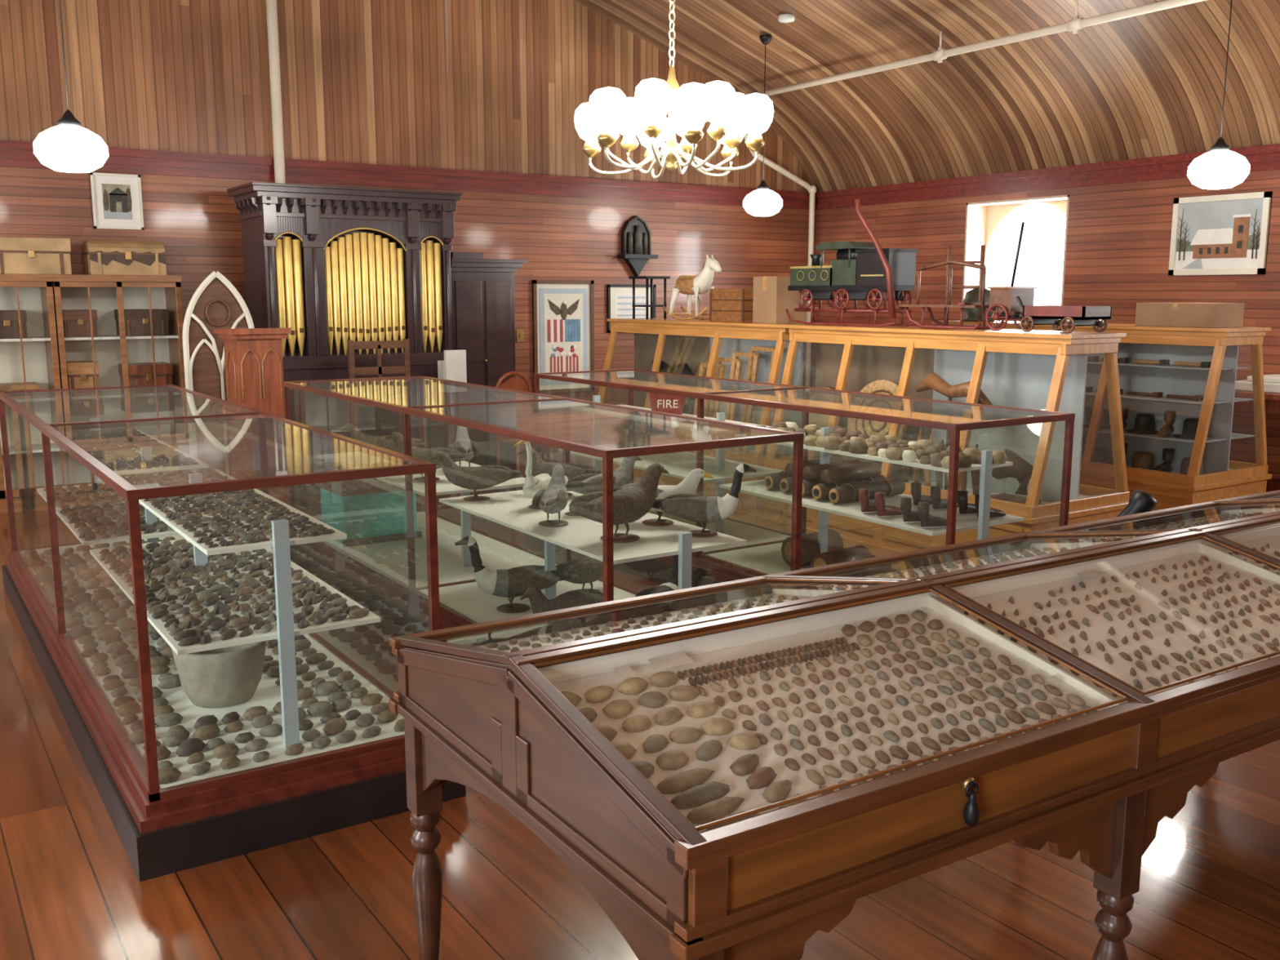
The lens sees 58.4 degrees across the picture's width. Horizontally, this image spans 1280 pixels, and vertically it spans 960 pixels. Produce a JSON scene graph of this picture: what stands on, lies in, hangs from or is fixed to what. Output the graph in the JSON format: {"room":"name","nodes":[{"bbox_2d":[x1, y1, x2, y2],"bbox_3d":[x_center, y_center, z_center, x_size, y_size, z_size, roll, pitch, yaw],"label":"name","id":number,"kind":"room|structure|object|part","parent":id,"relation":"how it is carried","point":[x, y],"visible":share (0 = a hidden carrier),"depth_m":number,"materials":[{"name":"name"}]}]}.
{"room":"museum","nodes":[
{"label":"museum","id":0,"kind":"room"},
{"bbox_2d":[0,0,815,405],"bbox_3d":[-2.714,-2.395,9.923,11.180,4.720,0.150,-6,11,-33],"label":"wall","id":1,"kind":"structure","parent":0,"point":[366,82],"depth_m":10.02,"materials":[{"name":"brown wood"}]},
{"bbox_2d":[89,172,144,230],"bbox_3d":[-4.078,-2.171,8.927,0.360,0.420,0.030,-6,11,-33],"label":"framed photograph","id":2,"kind":"object","parent":1,"relation":"attached to","point":[116,198],"visible":1,"depth_m":8.92,"materials":[{"name":"white paper"}]},
{"bbox_2d":[0,140,817,209],"bbox_3d":[-2.649,-2.626,9.786,11.180,0.180,0.085,-6,11,-33],"label":"trim","id":3,"kind":"structure","parent":1,"relation":"attached to","point":[12,153],"depth_m":10.09,"materials":[{"name":"brown wood"}]},
{"bbox_2d":[515,328,524,342],"bbox_3d":[-1.152,-1.392,11.038,0.080,0.120,0.020,-6,11,-33],"label":"wall switch plate","id":4,"kind":"object","parent":1,"relation":"attached to","point":[520,333],"visible":1,"depth_m":11.04,"materials":[{"name":"gold metal"}]},
{"bbox_2d":[520,441,591,457],"bbox_3d":[-2.666,-0.143,10.218,11.180,0.180,0.025,-6,11,-33],"label":"baseboard","id":5,"kind":"structure","parent":1,"relation":"attached to","point":[544,450],"depth_m":11.35,"materials":[{"name":"brown wood"}]},
{"bbox_2d":[532,280,594,393],"bbox_3d":[-0.750,-1.415,11.300,0.680,1.100,0.030,-6,11,-33],"label":"framed poster","id":6,"kind":"object","parent":1,"relation":"attached to","point":[563,310],"visible":0.98,"depth_m":11.28,"materials":[{"name":"white paper"}]},
{"bbox_2d":[606,284,656,333],"bbox_3d":[-0.085,-1.753,11.694,0.580,0.480,0.030,-6,11,-33],"label":"framed document","id":7,"kind":"object","parent":1,"relation":"attached to","point":[619,297],"visible":0.74,"depth_m":11.65,"materials":[{"name":"white paper"}]},
{"bbox_2d":[617,215,657,276],"bbox_3d":[-0.021,-2.366,11.570,0.400,0.610,0.140,-6,11,-33],"label":"shrine","id":8,"kind":"object","parent":1,"relation":"attached to","point":[635,232],"visible":0.99,"depth_m":11.54,"materials":[{"name":"black wood"}]},
{"bbox_2d":[0,453,1279,959],"bbox_3d":[0.906,0.870,4.957,11.180,0.120,12.900,-6,11,-33],"label":"floor","id":9,"kind":"structure","parent":0,"point":[70,888],"depth_m":3.10,"materials":[{"name":"brown wood"}]},
{"bbox_2d":[0,274,191,514],"bbox_3d":[-4.775,-0.630,8.393,2.690,1.730,0.470,-6,11,-33],"label":"bookcase","id":10,"kind":"object","parent":9,"relation":"on","point":[41,357],"visible":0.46,"depth_m":8.71,"materials":[{"name":"brown wood"}]},
{"bbox_2d":[0,310,27,338],"bbox_3d":[-4.661,-1.144,8.401,0.262,0.200,0.303,-6,11,-33],"label":"wooden box","id":11,"kind":"object","parent":10,"relation":"in","point":[9,319],"visible":1,"depth_m":8.30,"materials":[{"name":"brown wood"}]},
{"bbox_2d":[0,382,40,391],"bbox_3d":[-4.682,-0.658,8.467,0.412,0.100,0.303,-6,11,-33],"label":"wooden box","id":12,"kind":"object","parent":10,"relation":"in","point":[29,385],"visible":0.52,"depth_m":8.40,"materials":[{"name":"beige wood"}]},
{"bbox_2d":[0,236,71,274],"bbox_3d":[-4.495,-1.642,8.414,0.522,0.260,0.373,-6,11,-33],"label":"trunk","id":13,"kind":"object","parent":10,"relation":"on","point":[18,255],"visible":0.89,"depth_m":8.28,"materials":[{"name":"leather"}]},
{"bbox_2d":[62,309,97,337],"bbox_3d":[-4.257,-1.187,8.667,0.232,0.200,0.303,-6,11,-33],"label":"wooden box","id":14,"kind":"object","parent":10,"relation":"in","point":[76,322],"visible":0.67,"depth_m":8.55,"materials":[{"name":"brown wood"}]},
{"bbox_2d":[66,360,98,388],"bbox_3d":[-4.266,-0.777,8.729,0.212,0.250,0.303,-6,11,-33],"label":"wooden box","id":15,"kind":"object","parent":10,"relation":"in","point":[80,374],"visible":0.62,"depth_m":8.60,"materials":[{"name":"beige wood"}]},
{"bbox_2d":[81,240,166,275],"bbox_3d":[-3.954,-1.701,8.770,0.538,0.260,0.373,-6,11,-33],"label":"trunk","id":16,"kind":"object","parent":10,"relation":"on","point":[100,257],"visible":0.94,"depth_m":8.63,"materials":[{"name":"leather"}]},
{"bbox_2d":[114,309,168,336],"bbox_3d":[-3.879,-1.228,8.916,0.342,0.200,0.303,-6,11,-33],"label":"wooden box","id":17,"kind":"object","parent":10,"relation":"in","point":[137,322],"visible":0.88,"depth_m":8.80,"materials":[{"name":"brown wood"}]},
{"bbox_2d":[118,361,172,386],"bbox_3d":[-3.879,-0.804,8.986,0.342,0.220,0.303,-6,11,-33],"label":"wooden box","id":18,"kind":"object","parent":10,"relation":"in","point":[140,373],"visible":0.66,"depth_m":8.87,"materials":[{"name":"red wood"}]},
{"bbox_2d":[182,271,254,475],"bbox_3d":[-3.159,-0.687,8.660,0.532,1.758,0.050,-6,11,-33],"label":"arch frame","id":19,"kind":"structure","parent":9,"relation":"on","point":[215,304],"depth_m":8.58,"materials":[{"name":"beige paint"}]},
{"bbox_2d":[0,384,466,881],"bbox_3d":[-2.023,0.273,4.889,0.980,1.081,3.800,-6,11,-33],"label":"glass display case","id":20,"kind":"object","parent":9,"relation":"on","point":[73,568],"depth_m":3.71,"materials":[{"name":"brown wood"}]},
{"bbox_2d":[94,453,334,547],"bbox_3d":[-2.031,-0.044,4.834,0.402,0.013,3.314,-6,11,-33],"label":"arrowhead collection","id":21,"kind":"object","parent":20,"relation":"in","point":[253,535],"visible":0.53,"depth_m":3.96,"materials":[{"name":"stone"}]},
{"bbox_2d":[171,640,266,708],"bbox_3d":[-1.443,0.655,3.943,0.310,0.200,0.310,-6,11,-33],"label":"mortar","id":22,"kind":"object","parent":20,"relation":"in","point":[230,676],"visible":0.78,"depth_m":3.83,"materials":[{"name":"beige stone"}]},
{"bbox_2d":[63,536,404,784],"bbox_3d":[-2.011,0.584,4.883,0.830,0.037,3.478,-6,11,-33],"label":"stone axe collection","id":23,"kind":"object","parent":20,"relation":"in","point":[206,726],"visible":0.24,"depth_m":3.72},
{"bbox_3d":[-2.018,0.236,4.859,0.619,0.022,3.287,-6,11,-33],"label":"stone blade collection","id":24,"kind":"part","parent":20,"relation":"part of"},
{"bbox_2d":[213,328,291,505],"bbox_3d":[-2.602,-0.346,7.777,0.390,1.370,0.450,-6,11,-33],"label":"lectern","id":25,"kind":"object","parent":9,"relation":"on","point":[253,357],"visible":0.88,"depth_m":7.60,"materials":[{"name":"red wood"}]},
{"bbox_2d":[266,0,285,183],"bbox_3d":[-2.978,-2.298,9.499,0.082,4.666,0.084,-6,11,-33],"label":"riser pipe","id":26,"kind":"object","parent":9,"relation":"on","point":[271,5],"visible":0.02,"depth_m":9.32,"materials":[{"name":"white metal"}]},
{"bbox_2d":[226,182,462,494],"bbox_3d":[-2.362,-1.160,9.499,1.720,2.420,0.870,-6,11,-33],"label":"pipe organ","id":27,"kind":"object","parent":9,"relation":"on","point":[332,266],"visible":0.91,"depth_m":9.24,"materials":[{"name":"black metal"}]},
{"bbox_2d":[346,338,434,452],"bbox_3d":[-1.914,-0.451,8.815,0.490,1.240,0.460,-6,11,-33],"label":"wooden chair","id":28,"kind":"object","parent":9,"relation":"on","point":[352,345],"visible":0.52,"depth_m":8.88,"materials":[{"name":"brown wood"}]},
{"bbox_2d":[437,349,466,448],"bbox_3d":[-1.538,-0.501,9.432,0.180,1.140,0.170,-6,11,-33],"label":"sign","id":29,"kind":"object","parent":9,"relation":"on","point":[453,367],"visible":0.39,"depth_m":9.32,"materials":[{"name":"white paper"}]},
{"bbox_2d":[449,252,526,468],"bbox_3d":[-1.487,-1.079,10.456,0.730,1.950,0.610,-6,11,-33],"label":"wardrobe","id":30,"kind":"object","parent":9,"relation":"on","point":[482,290],"visible":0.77,"depth_m":10.22,"materials":[{"name":"brown wood"}]},
{"bbox_2d":[493,371,553,491],"bbox_3d":[-0.931,-0.378,9.205,0.360,0.972,0.390,-6,11,-33],"label":"chair","id":31,"kind":"object","parent":9,"relation":"on","point":[513,383],"visible":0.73,"depth_m":9.26,"materials":[{"name":"red wood"}]},
{"bbox_2d":[282,375,804,635],"bbox_3d":[-0.748,0.155,5.610,0.970,1.081,3.700,-6,11,-33],"label":"glass display case","id":32,"kind":"object","parent":9,"relation":"on","point":[389,580],"visible":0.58,"depth_m":5.24,"materials":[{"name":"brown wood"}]},
{"bbox_2d":[315,477,422,546],"bbox_3d":[-1.563,0.170,6.584,0.460,0.304,0.440,-6,11,-33],"label":"box","id":33,"kind":"object","parent":32,"relation":"in","point":[367,510],"visible":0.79,"depth_m":6.42,"materials":[{"name":"glass"}]},
{"bbox_2d":[337,422,424,466],"bbox_3d":[-1.426,-0.200,6.316,0.462,0.239,0.138,-2,10,-14],"label":"duck","id":34,"kind":"object","parent":32,"relation":"in","point":[354,433],"visible":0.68,"depth_m":6.26},
{"bbox_2d":[385,431,467,481],"bbox_3d":[-1.093,-0.120,5.830,0.462,0.239,0.138,3,10,20],"label":"duck","id":35,"kind":"object","parent":32,"relation":"in","point":[424,454],"visible":0.61,"depth_m":5.80},
{"bbox_2d":[452,425,479,466],"bbox_3d":[-0.947,-0.175,6.165,0.138,0.239,0.462,-2,10,-12],"label":"gull","id":36,"kind":"object","parent":32,"relation":"in","point":[463,444],"visible":0.68,"depth_m":6.08,"materials":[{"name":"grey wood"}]},
{"bbox_2d":[427,451,523,501],"bbox_3d":[-0.757,-0.021,5.277,0.432,0.223,0.129,0,9,-3],"label":"duck","id":37,"kind":"object","parent":32,"relation":"in","point":[474,478],"visible":1,"depth_m":5.23},
{"bbox_2d":[454,535,570,613],"bbox_3d":[-0.560,0.403,5.050,0.505,0.341,0.154,-2,10,-14],"label":"goose","id":38,"kind":"object","parent":32,"relation":"in","point":[512,583],"visible":0.99,"depth_m":5.00,"materials":[{"name":"brown wood"}]},
{"bbox_2d":[513,440,568,509],"bbox_3d":[-0.443,-0.042,5.074,0.117,0.328,0.386,5,11,30],"label":"stuffed heron","id":39,"kind":"object","parent":32,"relation":"in","point":[533,484],"visible":0.48,"depth_m":5.00,"materials":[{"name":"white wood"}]},
{"bbox_2d":[532,464,568,526],"bbox_3d":[-0.358,0.071,4.713,0.129,0.223,0.432,1,9,5],"label":"pigeon","id":40,"kind":"object","parent":32,"relation":"in","point":[552,500],"visible":1,"depth_m":4.66,"materials":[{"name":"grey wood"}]},
{"bbox_2d":[516,447,600,496],"bbox_3d":[-0.382,-0.039,5.385,0.432,0.223,0.129,3,10,20],"label":"gull","id":41,"kind":"object","parent":32,"relation":"in","point":[539,466],"visible":0.48,"depth_m":5.37,"materials":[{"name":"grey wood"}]},
{"bbox_2d":[520,586,603,613],"bbox_3d":[-0.311,0.518,4.646,0.141,0.244,0.473,8,12,41],"label":"duck","id":42,"kind":"object","parent":32,"relation":"in","point":[539,602],"visible":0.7,"depth_m":4.59},
{"bbox_2d":[555,557,603,593],"bbox_3d":[-0.249,0.410,5.323,0.138,0.239,0.462,7,12,39],"label":"duck","id":43,"kind":"object","parent":32,"relation":"in","point":[589,570],"visible":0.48,"depth_m":5.26},
{"bbox_2d":[566,456,641,494],"bbox_3d":[-0.154,0.012,5.040,0.135,0.234,0.452,9,13,44],"label":"duck","id":44,"kind":"object","parent":32,"relation":"in","point":[587,483],"visible":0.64,"depth_m":5.00},
{"bbox_2d":[564,462,668,542],"bbox_3d":[-0.075,0.091,4.425,0.160,0.276,0.534,9,13,44],"label":"bird","id":45,"kind":"object","parent":32,"relation":"in","point":[629,505],"visible":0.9,"depth_m":4.39},
{"bbox_2d":[635,554,678,596],"bbox_3d":[0.097,0.460,4.870,0.129,0.286,0.424,5,10,27],"label":"stuffed loon","id":46,"kind":"object","parent":32,"relation":"in","point":[672,584],"visible":0.21,"depth_m":4.89,"materials":[{"name":"brown wood"}]},
{"bbox_2d":[613,468,712,525],"bbox_3d":[0.077,0.063,4.730,0.452,0.234,0.135,2,9,9],"label":"gull","id":47,"kind":"object","parent":32,"relation":"in","point":[689,485],"visible":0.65,"depth_m":4.68,"materials":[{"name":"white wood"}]},
{"bbox_2d":[691,568,713,587],"bbox_3d":[0.067,0.509,4.487,0.464,0.314,0.141,-3,10,-16],"label":"stuffed loon","id":48,"kind":"object","parent":32,"relation":"in","point":[698,573],"visible":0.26,"depth_m":4.50,"materials":[{"name":"brown wood"}]},
{"bbox_2d":[651,463,755,537],"bbox_3d":[0.244,0.072,4.508,0.424,0.286,0.129,2,9,9],"label":"goose","id":49,"kind":"object","parent":32,"relation":"in","point":[702,509],"visible":0.97,"depth_m":4.47,"materials":[{"name":"brown wood"}]},
{"bbox_2d":[591,317,813,524],"bbox_3d":[0.553,-0.559,9.040,0.920,1.382,2.300,-6,11,-33],"label":"case","id":50,"kind":"object","parent":9,"relation":"on","point":[674,342],"visible":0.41,"depth_m":8.63,"materials":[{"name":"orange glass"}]},
{"bbox_2d":[628,275,670,319],"bbox_3d":[0.079,-1.521,9.548,0.240,0.350,0.260,-6,11,-33],"label":"stand","id":51,"kind":"object","parent":50,"relation":"on","point":[646,305],"visible":1,"depth_m":9.50,"materials":[{"name":"black metal"}]},
{"bbox_2d":[652,360,694,414],"bbox_3d":[0.271,-0.633,9.109,0.180,0.645,0.565,-6,11,-33],"label":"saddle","id":52,"kind":"object","parent":50,"relation":"in","point":[682,368],"visible":0.2,"depth_m":9.03,"materials":[{"name":"brown leather"}]},
{"bbox_2d":[662,253,721,320],"bbox_3d":[0.438,-1.521,9.056,0.213,0.512,0.639,-6,11,-33],"label":"rocking horse","id":53,"kind":"object","parent":50,"relation":"on","point":[690,285],"visible":0.89,"depth_m":8.97},
{"bbox_2d":[709,288,753,322],"bbox_3d":[0.767,-1.309,8.574,0.316,0.246,0.396,-6,11,-33],"label":"wooden crate","id":54,"kind":"object","parent":50,"relation":"on","point":[726,305],"visible":0.71,"depth_m":8.44,"materials":[{"name":"brown wood"}]},
{"bbox_2d":[689,346,775,455],"bbox_3d":[0.677,-0.600,8.461,0.178,0.780,0.934,-6,11,-33],"label":"picture frames","id":55,"kind":"object","parent":50,"relation":"in","point":[753,358],"visible":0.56,"depth_m":8.43,"materials":[{"name":"beige wood"}]},
{"bbox_2d":[752,275,807,324],"bbox_3d":[1.010,-1.300,8.252,0.294,0.332,0.260,-6,11,-33],"label":"cardboard box","id":56,"kind":"object","parent":50,"relation":"on","point":[771,297],"visible":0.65,"depth_m":8.14,"materials":[{"name":"brown cardboard"}]},
{"bbox_2d":[525,368,1075,586],"bbox_3d":[0.601,0.041,6.308,0.860,1.081,3.620,-6,11,-33],"label":"glass display case","id":57,"kind":"object","parent":9,"relation":"on","point":[762,555],"visible":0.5,"depth_m":5.83,"materials":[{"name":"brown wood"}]},
{"bbox_2d":[647,391,685,414],"bbox_3d":[0.168,-0.475,6.845,0.248,0.204,0.267,-6,11,-33],"label":"bucket","id":58,"kind":"object","parent":57,"relation":"in","point":[661,402],"visible":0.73,"depth_m":6.77,"materials":[{"name":"red paint"}]},
{"bbox_2d":[781,528,871,567],"bbox_3d":[1.151,0.419,5.505,0.443,0.160,1.169,-6,11,-33],"label":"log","id":59,"kind":"object","parent":57,"relation":"in","point":[810,546],"visible":0.29,"depth_m":5.78,"materials":[{"name":"brown wood"}]},
{"bbox_2d":[764,456,905,503],"bbox_3d":[0.973,-0.011,5.773,0.464,0.156,0.579,-6,11,-33],"label":"bundle","id":60,"kind":"object","parent":57,"relation":"in","point":[839,481],"visible":0.86,"depth_m":5.64,"materials":[{"name":"beige wood"}]},
{"bbox_2d":[755,422,1007,469],"bbox_3d":[1.069,-0.187,5.515,0.400,0.064,1.468,-6,11,-33],"label":"stones","id":61,"kind":"object","parent":57,"relation":"in","point":[926,451],"visible":0.84,"depth_m":5.32,"materials":[{"name":"beige stone"}]},
{"bbox_2d":[858,482,1005,527],"bbox_3d":[1.317,0.105,5.180,0.528,0.108,0.468,-6,11,-33],"label":"shoes","id":62,"kind":"object","parent":57,"relation":"in","point":[922,515],"visible":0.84,"depth_m":5.15,"materials":[{"name":"red paint"}]},
{"bbox_2d":[388,489,1279,959],"bbox_3d":[1.534,0.609,3.228,4.220,0.955,1.184,-6,11,-32],"label":"display case","id":63,"kind":"object","parent":9,"relation":"on","point":[499,725],"depth_m":2.17,"materials":[{"name":"brown wood"}]},
{"bbox_2d":[485,546,1077,652],"bbox_3d":[1.385,0.198,3.407,4.049,0.087,0.438,-6,11,-32],"label":"stone artifacts","id":64,"kind":"object","parent":63,"relation":"in","point":[765,599],"visible":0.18,"depth_m":2.86,"materials":[{"name":"stone"}]},
{"bbox_2d":[560,609,1097,831],"bbox_3d":[0.352,0.410,2.103,0.971,0.100,0.498,-6,11,-32],"label":"tool","id":65,"kind":"object","parent":63,"relation":"in","point":[707,797],"visible":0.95,"depth_m":2.06,"materials":[{"name":"brown stone"}]},
{"bbox_2d":[613,570,1100,684],"bbox_3d":[1.038,0.306,2.602,2.346,0.071,0.374,-6,11,-32],"label":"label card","id":66,"kind":"object","parent":63,"relation":"on","point":[678,659],"visible":1,"depth_m":2.18,"materials":[{"name":"white paper"}]},
{"bbox_3d":[0.547,0.531,1.887,0.030,0.082,0.030,-6,11,-32],"label":"drawer drop pull","id":67,"kind":"part","parent":63,"relation":"part of","materials":[{"name":"black metal"}]},
{"bbox_2d":[964,542,1279,697],"bbox_3d":[2.129,0.234,3.203,3.065,0.097,0.491,-6,11,-32],"label":"arrowheads","id":68,"kind":"object","parent":63,"relation":"in","point":[1108,658],"visible":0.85,"depth_m":2.62,"materials":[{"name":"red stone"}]},
{"bbox_2d":[757,324,1129,556],"bbox_3d":[1.824,-0.251,7.160,0.920,1.382,2.280,-6,11,-33],"label":"case","id":69,"kind":"object","parent":9,"relation":"on","point":[1034,369],"visible":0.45,"depth_m":6.64,"materials":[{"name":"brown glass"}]},
{"bbox_2d":[808,386,845,459],"bbox_3d":[1.244,-0.350,7.665,0.154,0.551,0.360,-6,11,-33],"label":"drum","id":70,"kind":"object","parent":69,"relation":"in","point":[821,420],"visible":0.19,"depth_m":7.62,"materials":[{"name":"brown wood"}]},
{"bbox_2d":[785,199,921,326],"bbox_3d":[1.397,-1.427,7.565,0.345,0.800,1.079,-6,11,-33],"label":"locomotive","id":71,"kind":"object","parent":69,"relation":"on","point":[859,268],"visible":0.98,"depth_m":7.45,"materials":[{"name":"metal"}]},
{"bbox_2d":[847,379,907,467],"bbox_3d":[1.516,-0.321,7.245,0.166,0.631,0.520,-6,11,-33],"label":"wicker tray","id":72,"kind":"object","parent":69,"relation":"in","point":[886,387],"visible":0.29,"depth_m":7.25,"materials":[{"name":"beige wicker"}]},
{"bbox_2d":[901,372,993,495],"bbox_3d":[1.813,-0.278,6.771,0.153,0.700,0.610,-6,11,-33],"label":"yoke","id":73,"kind":"object","parent":69,"relation":"in","point":[934,381],"visible":0.44,"depth_m":6.77,"materials":[{"name":"brown wood"}]},
{"bbox_2d":[897,259,1004,329],"bbox_3d":[1.881,-1.119,6.894,0.280,0.410,0.627,-6,11,-33],"label":"sled","id":74,"kind":"object","parent":69,"relation":"on","point":[984,304],"visible":0.95,"depth_m":6.83,"materials":[{"name":"red paint"}]},
{"bbox_2d":[934,244,986,325],"bbox_3d":[2.001,-1.190,7.065,0.060,0.500,0.400,-6,11,-33],"label":"yarn winder","id":75,"kind":"object","parent":69,"relation":"on","point":[981,261],"visible":0.62,"depth_m":7.00,"materials":[{"name":"brown wood"}]},
{"bbox_2d":[962,288,995,321],"bbox_3d":[2.606,-1.351,8.787,0.260,0.260,0.260,-6,11,-33],"label":"dome","id":76,"kind":"object","parent":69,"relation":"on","point":[972,295],"visible":0.5,"depth_m":8.71,"materials":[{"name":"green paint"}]},
{"bbox_2d":[985,222,1036,330],"bbox_3d":[2.132,-1.161,6.543,0.270,0.610,0.170,-6,11,-33],"label":"cart","id":77,"kind":"object","parent":69,"relation":"on","point":[1003,300],"visible":0.75,"depth_m":6.50,"materials":[{"name":"brown wood"}]},
{"bbox_2d":[990,448,1040,504],"bbox_3d":[2.076,-0.015,6.377,0.160,0.307,0.271,-6,11,-33],"label":"saddle","id":78,"kind":"object","parent":69,"relation":"in","point":[1022,470],"visible":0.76,"depth_m":6.31,"materials":[{"name":"brown wood"}]},
{"bbox_2d":[1016,296,1111,333],"bbox_3d":[2.321,-0.912,6.296,0.310,0.198,0.448,-6,11,-33],"label":"wagon","id":79,"kind":"object","parent":69,"relation":"on","point":[1078,316],"visible":1,"depth_m":6.19,"materials":[{"name":"paint"}]},
{"bbox_2d":[931,320,1271,511],"bbox_3d":[3.138,-0.422,8.203,0.920,1.382,2.380,-6,11,-33],"label":"case","id":80,"kind":"object","parent":9,"relation":"on","point":[1222,477],"visible":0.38,"depth_m":7.43,"materials":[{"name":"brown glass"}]},
{"bbox_2d":[1080,406,1212,474],"bbox_3d":[3.006,-0.334,8.025,0.381,0.404,2.073,-6,11,-33],"label":"hat","id":81,"kind":"object","parent":80,"relation":"in","point":[1144,424],"visible":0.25,"depth_m":7.52,"materials":[{"name":"black fabric"}]},
{"bbox_2d":[1084,355,1211,401],"bbox_3d":[3.043,-0.754,8.046,0.110,0.245,1.937,-6,11,-33],"label":"tool","id":82,"kind":"object","parent":80,"relation":"in","point":[1091,358],"visible":0.34,"depth_m":7.49,"materials":[{"name":"brown wood"}]},
{"bbox_2d":[1134,302,1244,328],"bbox_3d":[3.568,-1.076,7.442,0.324,0.152,0.550,-6,11,-33],"label":"cardboard box","id":83,"kind":"object","parent":80,"relation":"on","point":[1214,315],"visible":1,"depth_m":7.29,"materials":[{"name":"brown cardboard"}]},
{"bbox_2d":[1116,488,1157,516],"bbox_3d":[2.137,0.403,5.176,0.351,0.733,0.200,0,9,0],"label":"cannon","id":84,"kind":"object","parent":9,"relation":"on","point":[1140,501],"visible":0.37,"depth_m":5.09,"materials":[{"name":"black metal"}]},
{"bbox_2d":[1233,390,1279,413],"bbox_3d":[4.644,-0.225,8.522,0.700,0.890,1.500,-6,11,-33],"label":"side table","id":85,"kind":"object","parent":9,"relation":"on","point":[1272,401],"visible":0.02,"depth_m":8.21,"materials":[{"name":"red wood"}]},
{"bbox_2d":[1235,373,1279,393],"bbox_3d":[4.707,-0.696,8.304,0.450,0.110,0.600,-6,11,-33],"label":"folded cloth","id":86,"kind":"object","parent":85,"relation":"on","point":[1271,382],"visible":0.66,"depth_m":8.25,"materials":[{"name":"fabric"}]},
{"bbox_2d":[573,0,1279,192],"bbox_3d":[0.906,-2.899,4.340,11.180,2.160,12.900,-6,11,-33],"label":"ceiling","id":87,"kind":"structure","parent":0,"point":[1152,84],"depth_m":9.85,"materials":[{"name":"brown wood"}]},
{"bbox_2d":[33,0,108,173],"bbox_3d":[-3.107,-2.720,6.102,0.370,2.097,0.370,-6,11,-33],"label":"pendant lamp","id":88,"kind":"object","parent":87,"relation":"hanging from","point":[67,146],"visible":1,"depth_m":6.14,"materials":[{"name":"white glass"}]},
{"bbox_2d":[444,0,448,71],"bbox_3d":[-1.502,-3.864,8.827,0.008,1.374,0.007,-6,11,-33],"label":"hanging wire","id":89,"kind":"object","parent":87,"relation":"hanging from","point":[445,0],"visible":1,"depth_m":8.89,"materials":[{"name":"black metal"}]},
{"bbox_2d":[574,0,773,178],"bbox_3d":[0.160,-2.800,5.618,1.030,2.510,0.981,-6,11,-33],"label":"chandelier","id":90,"kind":"object","parent":87,"relation":"hanging from","point":[731,114],"visible":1,"depth_m":5.58,"materials":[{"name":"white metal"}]},
{"bbox_2d":[742,34,782,216],"bbox_3d":[1.149,-3.265,10.595,0.370,1.610,0.370,-6,11,-33],"label":"pendant lamp","id":91,"kind":"object","parent":87,"relation":"hanging from","point":[762,202],"visible":0.98,"depth_m":10.57,"materials":[{"name":"white glass"}]},
{"bbox_2d":[777,13,795,22],"bbox_3d":[1.280,-4.027,9.998,0.150,0.050,0.150,-6,11,-33],"label":"smoke detector","id":92,"kind":"object","parent":87,"relation":"attached to","point":[784,18],"visible":1,"depth_m":9.95,"materials":[{"name":"white plastic"}]},
{"bbox_2d":[743,0,1207,386],"bbox_3d":[4.931,-1.459,7.251,1.294,3.736,12.788,-6,11,-33],"label":"pipe","id":93,"kind":"object","parent":87,"relation":"attached to","point":[1073,25],"visible":0.7,"depth_m":9.52,"materials":[{"name":"white metal"}]},
{"bbox_2d":[1186,0,1249,189],"bbox_3d":[3.809,-2.658,7.437,0.370,1.492,0.370,-6,11,-33],"label":"pendant lamp","id":94,"kind":"object","parent":87,"relation":"hanging from","point":[1220,167],"visible":1,"depth_m":7.42,"materials":[{"name":"white glass"}]},
{"bbox_2d":[811,169,1279,478],"bbox_3d":[5.702,-1.038,7.886,0.350,2.700,12.900,-6,11,-33],"label":"wall","id":95,"kind":"structure","parent":0,"point":[1118,243],"depth_m":9.88,"materials":[{"name":"brown wood"}]},
{"bbox_2d":[962,194,1069,305],"bbox_3d":[3.644,-2.119,10.836,0.350,1.040,1.160,-6,11,-33],"label":"window","id":96,"kind":"structure","parent":95,"relation":"in","point":[984,220],"depth_m":11.20,"materials":[{"name":"paint"}]},
{"bbox_2d":[815,143,1279,209],"bbox_3d":[5.546,-2.256,7.526,0.085,0.180,12.810,-6,11,-33],"label":"trim","id":97,"kind":"structure","parent":95,"relation":"attached to","point":[1261,157],"depth_m":10.32,"materials":[{"name":"brown wood"}]},
{"bbox_2d":[1168,191,1272,275],"bbox_3d":[4.588,-1.943,9.079,0.035,0.620,0.780,-6,11,-33],"label":"painting","id":98,"kind":"object","parent":95,"relation":"attached to","point":[1224,234],"visible":1,"depth_m":9.06,"materials":[{"name":"white paper"}]},
{"bbox_2d":[1266,477,1279,492],"bbox_3d":[5.555,0.224,7.974,0.025,0.180,12.870,-6,11,-33],"label":"baseboard","id":99,"kind":"structure","parent":95,"relation":"attached to","point":[1273,484],"depth_m":8.89,"materials":[{"name":"brown wood"}]}
]}

